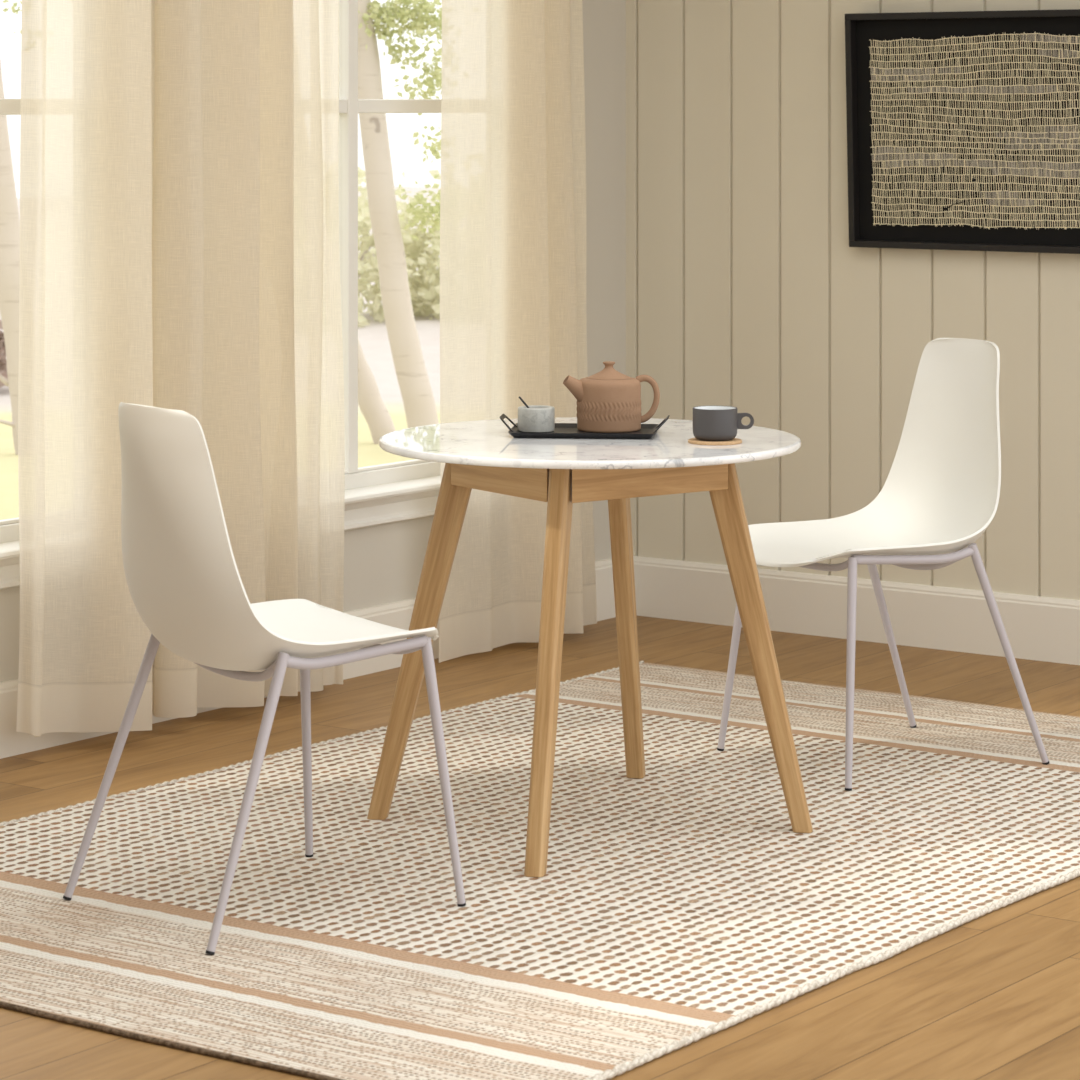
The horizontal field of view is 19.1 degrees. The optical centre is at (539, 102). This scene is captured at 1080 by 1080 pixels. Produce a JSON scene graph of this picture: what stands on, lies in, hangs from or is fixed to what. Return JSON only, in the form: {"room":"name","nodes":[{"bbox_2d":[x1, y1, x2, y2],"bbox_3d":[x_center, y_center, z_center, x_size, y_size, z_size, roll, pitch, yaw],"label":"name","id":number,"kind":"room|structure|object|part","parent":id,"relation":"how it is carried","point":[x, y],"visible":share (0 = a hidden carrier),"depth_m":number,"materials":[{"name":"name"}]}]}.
{"room":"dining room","nodes":[
{"label":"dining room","id":0,"kind":"room"},
{"bbox_2d":[0,0,625,681],"bbox_3d":[-2.177,0.015,5.516,0.140,2.750,8.340,0,0,36],"label":"wall","id":1,"kind":"structure","parent":0,"point":[383,563],"depth_m":8.62,"materials":[{"name":"beige paint"}]},
{"bbox_2d":[0,99,20,588],"bbox_3d":[-1.343,-0.069,6.585,0.135,2.202,1.550,0,0,36],"label":"window","id":2,"kind":"structure","parent":1,"relation":"in","point":[9,528],"depth_m":6.86,"materials":[{"name":"white paint"}]},
{"bbox_3d":[-1.379,-0.061,6.611,0.047,2.038,1.350,0,0,36],"label":"sash","id":3,"kind":"part","parent":2,"relation":"part of","materials":[{"name":"white paint"}]},
{"bbox_3d":[-1.324,0.954,6.572,0.088,0.022,1.550,0,0,36],"label":"sill","id":4,"kind":"part","parent":2,"relation":"part of","materials":[{"name":"white paint"}]},
{"bbox_2d":[16,0,344,736],"bbox_3d":[-0.769,0.069,7.132,0.135,2.598,1.047,0,0,36],"label":"curtain","id":5,"kind":"object","parent":2,"relation":"hanging from","point":[179,159],"visible":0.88,"depth_m":7.05,"materials":[{"name":"fabric"}]},
{"bbox_2d":[0,558,615,758],"bbox_3d":[-2.154,1.311,5.413,0.018,0.158,8.200,0,0,36],"label":"baseboard","id":6,"kind":"structure","parent":1,"relation":"attached to","point":[398,614],"depth_m":7.79,"materials":[{"name":"beige paint"}]},
{"bbox_2d":[339,0,440,530],"bbox_3d":[-0.434,-0.069,7.848,0.135,2.202,1.540,0,0,36],"label":"window","id":7,"kind":"structure","parent":1,"relation":"in","point":[386,493],"depth_m":7.86,"materials":[{"name":"white paint"}]},
{"bbox_3d":[-0.415,0.954,7.834,0.088,0.022,1.540,0,0,36],"label":"sill","id":8,"kind":"part","parent":7,"relation":"part of","materials":[{"name":"white paint"}]},
{"bbox_3d":[-0.470,-0.061,7.873,0.047,2.038,1.340,0,0,36],"label":"sash","id":9,"kind":"part","parent":7,"relation":"part of","materials":[{"name":"white paint"}]},
{"bbox_2d":[439,0,596,662],"bbox_3d":[-0.045,0.073,8.142,0.119,2.606,0.646,0,0,36],"label":"curtain","id":10,"kind":"object","parent":7,"relation":"hanging from","point":[513,315],"visible":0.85,"depth_m":8.13,"materials":[{"name":"fabric"}]},
{"bbox_2d":[0,616,1079,1079],"bbox_3d":[0.249,1.420,3.770,6.160,0.060,8.340,0,0,36],"label":"floor","id":11,"kind":"structure","parent":0,"point":[995,995],"depth_m":5.25,"materials":[{"name":"brown wood"}]},
{"bbox_2d":[0,660,1079,1079],"bbox_3d":[0.105,1.383,6.144,1.858,0.014,3.074,0,0,36],"label":"area rug","id":12,"kind":"object","parent":11,"relation":"on","point":[680,904],"visible":0.91,"depth_m":5.67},
{"bbox_2d":[63,402,465,954],"bbox_3d":[-0.457,0.945,5.559,0.579,0.875,0.478,0,0,-38],"label":"dining chair","id":13,"kind":"object","parent":12,"relation":"on","point":[185,584],"visible":1,"depth_m":5.39,"materials":[{"name":"white plastic"}]},
{"bbox_3d":[-0.742,1.145,5.601,0.185,0.467,0.020,0,0,-28],"label":"leg","id":14,"kind":"part","parent":13,"relation":"part of","materials":[{"name":"white metal"}]},
{"bbox_3d":[-0.536,0.953,5.495,0.043,0.068,0.394,0,0,-38],"label":"rail","id":15,"kind":"part","parent":13,"relation":"part of","materials":[{"name":"white metal"}]},
{"bbox_3d":[-0.479,1.145,5.270,0.020,0.467,0.185,0,0,39],"label":"leg","id":16,"kind":"part","parent":13,"relation":"part of","materials":[{"name":"white metal"}]},
{"bbox_3d":[-0.427,1.149,5.849,0.019,0.458,0.079,0,0,3],"label":"leg","id":17,"kind":"part","parent":13,"relation":"part of","materials":[{"name":"white metal"}]},
{"bbox_3d":[-0.313,0.933,5.431,0.303,0.033,0.026,0,0,-38],"label":"rail","id":18,"kind":"part","parent":13,"relation":"part of","materials":[{"name":"grey metal"}]},
{"bbox_3d":[-0.315,0.944,5.671,0.019,0.042,0.377,0,0,-38],"label":"rail","id":19,"kind":"part","parent":13,"relation":"part of","materials":[{"name":"grey metal"}]},
{"bbox_3d":[-0.167,1.149,5.522,0.079,0.458,0.020,0,0,10],"label":"leg","id":20,"kind":"part","parent":13,"relation":"part of","materials":[{"name":"white metal"}]},
{"bbox_3d":[-0.636,1.383,6.682,0.024,0.014,3.059,0,0,36],"label":"edge cord","id":21,"kind":"part","parent":12,"relation":"part of","materials":[{"name":"beige fabric"}]},
{"bbox_2d":[367,417,812,877],"bbox_3d":[0.106,1.010,6.145,0.805,0.742,0.844,0,0,36],"label":"bistro table","id":22,"kind":"object","parent":12,"relation":"on","point":[561,473],"visible":0.87,"depth_m":6.07,"materials":[{"name":"white stone"}]},
{"bbox_3d":[-0.227,1.016,6.181,0.060,0.758,0.037,14,2,9],"label":"leg","id":23,"kind":"part","parent":22,"relation":"part of","materials":[{"name":"brown wood"}]},
{"bbox_3d":[0.017,1.016,5.818,0.037,0.755,0.060,1,-13,15],"label":"leg","id":24,"kind":"part","parent":22,"relation":"part of","materials":[{"name":"brown wood"}]},
{"bbox_2d":[500,414,668,438],"bbox_3d":[0.087,0.621,6.193,0.325,0.035,0.191,0,0,5],"label":"serving tray","id":25,"kind":"object","parent":22,"relation":"on","point":[562,430],"visible":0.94,"depth_m":6.13,"materials":[{"name":"black metal"}]},
{"bbox_3d":[-0.061,0.618,6.202,0.028,0.029,0.100,0,0,5],"label":"handle","id":26,"kind":"part","parent":25,"relation":"part of","materials":[{"name":"black metal"}]},
{"bbox_2d":[518,405,554,432],"bbox_3d":[-0.007,0.612,6.217,0.072,0.046,0.072,0,0,0],"label":"sugar bowl","id":27,"kind":"object","parent":25,"relation":"on","point":[535,418],"visible":1,"depth_m":6.19,"materials":[{"name":"grey stone"}]},
{"bbox_2d":[518,396,528,407],"bbox_3d":[-0.012,0.597,6.214,0.059,0.058,0.012,0,0,-8],"label":"teaspoon","id":28,"kind":"object","parent":27,"relation":"in","point":[519,397],"visible":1,"depth_m":6.21,"materials":[{"name":"black metal"}]},
{"bbox_2d":[563,361,659,432],"bbox_3d":[0.135,0.569,6.226,0.141,0.133,0.144,0,0,39],"label":"teapot","id":29,"kind":"object","parent":25,"relation":"on","point":[608,400],"visible":1,"depth_m":6.19,"materials":[{"name":"ceramic"}]},
{"bbox_3d":[0.074,0.555,6.221,0.059,0.055,0.040,0,0,0],"label":"spout","id":30,"kind":"part","parent":29,"relation":"part of","materials":[{"name":"ceramic"}]},
{"bbox_3d":[0.134,0.520,6.237,0.084,0.035,0.084,0,0,0],"label":"lid","id":31,"kind":"part","parent":29,"relation":"part of","materials":[{"name":"ceramic"}]},
{"bbox_3d":[0.209,0.575,6.237,0.047,0.095,0.010,0,0,0],"label":"handle","id":32,"kind":"part","parent":29,"relation":"part of","materials":[{"name":"ceramic"}]},
{"bbox_3d":[0.234,0.618,6.176,0.028,0.029,0.100,0,0,5],"label":"handle","id":33,"kind":"part","parent":25,"relation":"part of","materials":[{"name":"black metal"}]},
{"bbox_3d":[0.172,1.016,6.468,0.037,0.771,0.059,0,17,13],"label":"leg","id":34,"kind":"part","parent":22,"relation":"part of","materials":[{"name":"brown wood"}]},
{"bbox_2d":[688,438,741,444],"bbox_3d":[0.329,0.636,6.037,0.102,0.006,0.102,0,0,36],"label":"coaster","id":35,"kind":"object","parent":22,"relation":"on","point":[734,441],"visible":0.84,"depth_m":6.00,"materials":[{"name":"brown wood"}]},
{"bbox_2d":[693,406,753,440],"bbox_3d":[0.339,0.603,6.043,0.106,0.060,0.084,0,0,-32],"label":"coffee mug","id":36,"kind":"object","parent":35,"relation":"on","point":[710,423],"visible":1,"depth_m":6.00,"materials":[{"name":"grey ceramic"}]},
{"bbox_3d":[0.386,0.598,6.037,0.032,0.030,0.008,0,0,0],"label":"handle","id":37,"kind":"part","parent":36,"relation":"part of","materials":[{"name":"black ceramic"}]},
{"bbox_3d":[0.415,1.016,6.095,0.060,0.755,0.037,-13,-1,6],"label":"leg","id":38,"kind":"part","parent":22,"relation":"part of","materials":[{"name":"brown wood"}]},
{"bbox_3d":[0.849,1.383,5.611,0.025,0.014,3.060,0,0,36],"label":"edge cord","id":39,"kind":"part","parent":12,"relation":"part of","materials":[{"name":"beige fabric"}]},
{"bbox_2d":[717,338,1049,790],"bbox_3d":[0.698,0.945,6.760,0.579,0.875,0.478,0,0,-30],"label":"dining chair","id":40,"kind":"object","parent":12,"relation":"on","point":[940,493],"visible":0.9,"depth_m":6.87,"materials":[{"name":"white plastic"}]},
{"bbox_3d":[0.417,1.149,6.837,0.079,0.458,0.019,0,0,18],"label":"leg","id":41,"kind":"part","parent":40,"relation":"part of","materials":[{"name":"white metal"}]},
{"bbox_3d":[0.542,0.944,6.668,0.019,0.042,0.377,0,0,-30],"label":"rail","id":42,"kind":"part","parent":40,"relation":"part of","materials":[{"name":"grey metal"}]},
{"bbox_3d":[0.628,1.149,6.477,0.019,0.458,0.079,0,0,11],"label":"leg","id":43,"kind":"part","parent":40,"relation":"part of","materials":[{"name":"white metal"}]},
{"bbox_3d":[0.762,1.145,7.040,0.185,0.467,0.020,0,0,-41],"label":"leg","id":44,"kind":"part","parent":40,"relation":"part of","materials":[{"name":"grey metal"}]},
{"bbox_3d":[0.765,0.933,6.581,0.303,0.033,0.023,0,0,-29],"label":"rail","id":45,"kind":"part","parent":40,"relation":"part of","materials":[{"name":"grey metal"}]},
{"bbox_3d":[0.786,0.953,6.811,0.043,0.068,0.394,0,0,-30],"label":"rail","id":46,"kind":"part","parent":40,"relation":"part of","materials":[{"name":"grey metal"}]},
{"bbox_3d":[0.975,1.145,6.676,0.185,0.467,0.020,0,0,-18],"label":"leg","id":47,"kind":"part","parent":40,"relation":"part of","materials":[{"name":"grey metal"}]},
{"bbox_2d":[626,0,1079,599],"bbox_3d":[1.736,0.015,7.751,3.600,2.750,0.140,0,0,36],"label":"wall","id":48,"kind":"structure","parent":0,"point":[747,290],"depth_m":8.42,"materials":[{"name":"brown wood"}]},
{"bbox_2d":[633,556,1079,664],"bbox_3d":[1.690,1.311,7.687,3.600,0.158,0.018,0,0,36],"label":"baseboard","id":49,"kind":"structure","parent":48,"relation":"attached to","point":[1039,628],"depth_m":8.27,"materials":[{"name":"beige paint"}]},
{"bbox_2d":[845,9,1079,253],"bbox_3d":[1.273,0.070,7.960,1.160,0.604,0.058,0,0,36],"label":"framed art","id":50,"kind":"object","parent":48,"relation":"attached to","point":[963,127],"visible":1,"depth_m":8.11},
{"label":"outside","id":51,"kind":"structure","parent":0,"visible":0},
{"bbox_2d":[0,186,439,519],"bbox_3d":[-3.841,1.446,28.930,29.800,0.167,44.000,0,0,36],"label":"ground","id":52,"kind":"structure","parent":51,"point":[373,338],"depth_m":15.86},
{"bbox_2d":[0,320,7,387],"bbox_3d":[-3.050,1.219,16.014,1.009,0.651,1.012,0,0,36],"label":"shrub","id":53,"kind":"object","parent":52,"relation":"on","point":[3,363],"visible":0.3,"depth_m":15.92,"materials":[{"name":"pink plant"}]},
{"bbox_2d":[0,0,21,454],"bbox_3d":[-1.962,-0.068,13.004,1.214,3.133,1.079,0,0,45],"label":"birch tree","id":54,"kind":"object","parent":52,"relation":"on","point":[9,213],"visible":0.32,"depth_m":12.95,"materials":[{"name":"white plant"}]},
{"bbox_2d":[358,339,395,443],"bbox_3d":[-1.125,-0.308,13.512,1.351,3.602,1.412,0,0,36],"label":"birch tree","id":55,"kind":"object","parent":52,"relation":"on","point":[379,421],"visible":0.23,"depth_m":13.43,"materials":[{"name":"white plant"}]},
{"bbox_2d":[358,167,439,326],"bbox_3d":[-1.443,0.930,21.180,2.066,1.239,2.121,0,0,-28],"label":"shrub","id":56,"kind":"object","parent":52,"relation":"on","point":[367,268],"visible":0.13,"depth_m":20.78,"materials":[{"name":"green plant"}]},
{"bbox_3d":[-1.544,1.112,21.243,0.910,0.776,1.174,0,0,36],"label":"stem","id":57,"kind":"part","parent":56,"relation":"part of","materials":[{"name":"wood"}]},
{"bbox_2d":[358,0,441,427],"bbox_3d":[-0.629,-0.363,13.030,1.202,3.704,1.141,0,0,36],"label":"birch tree","id":58,"kind":"object","parent":52,"relation":"on","point":[412,376],"visible":0.8,"depth_m":12.96,"materials":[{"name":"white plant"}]},
{"bbox_2d":[364,170,440,318],"bbox_3d":[0.058,0.862,21.305,2.449,1.399,2.435,0,0,36],"label":"shrub","id":59,"kind":"object","parent":52,"relation":"on","point":[435,241],"visible":0.04,"depth_m":20.90,"materials":[{"name":"green plant"}]}
]}

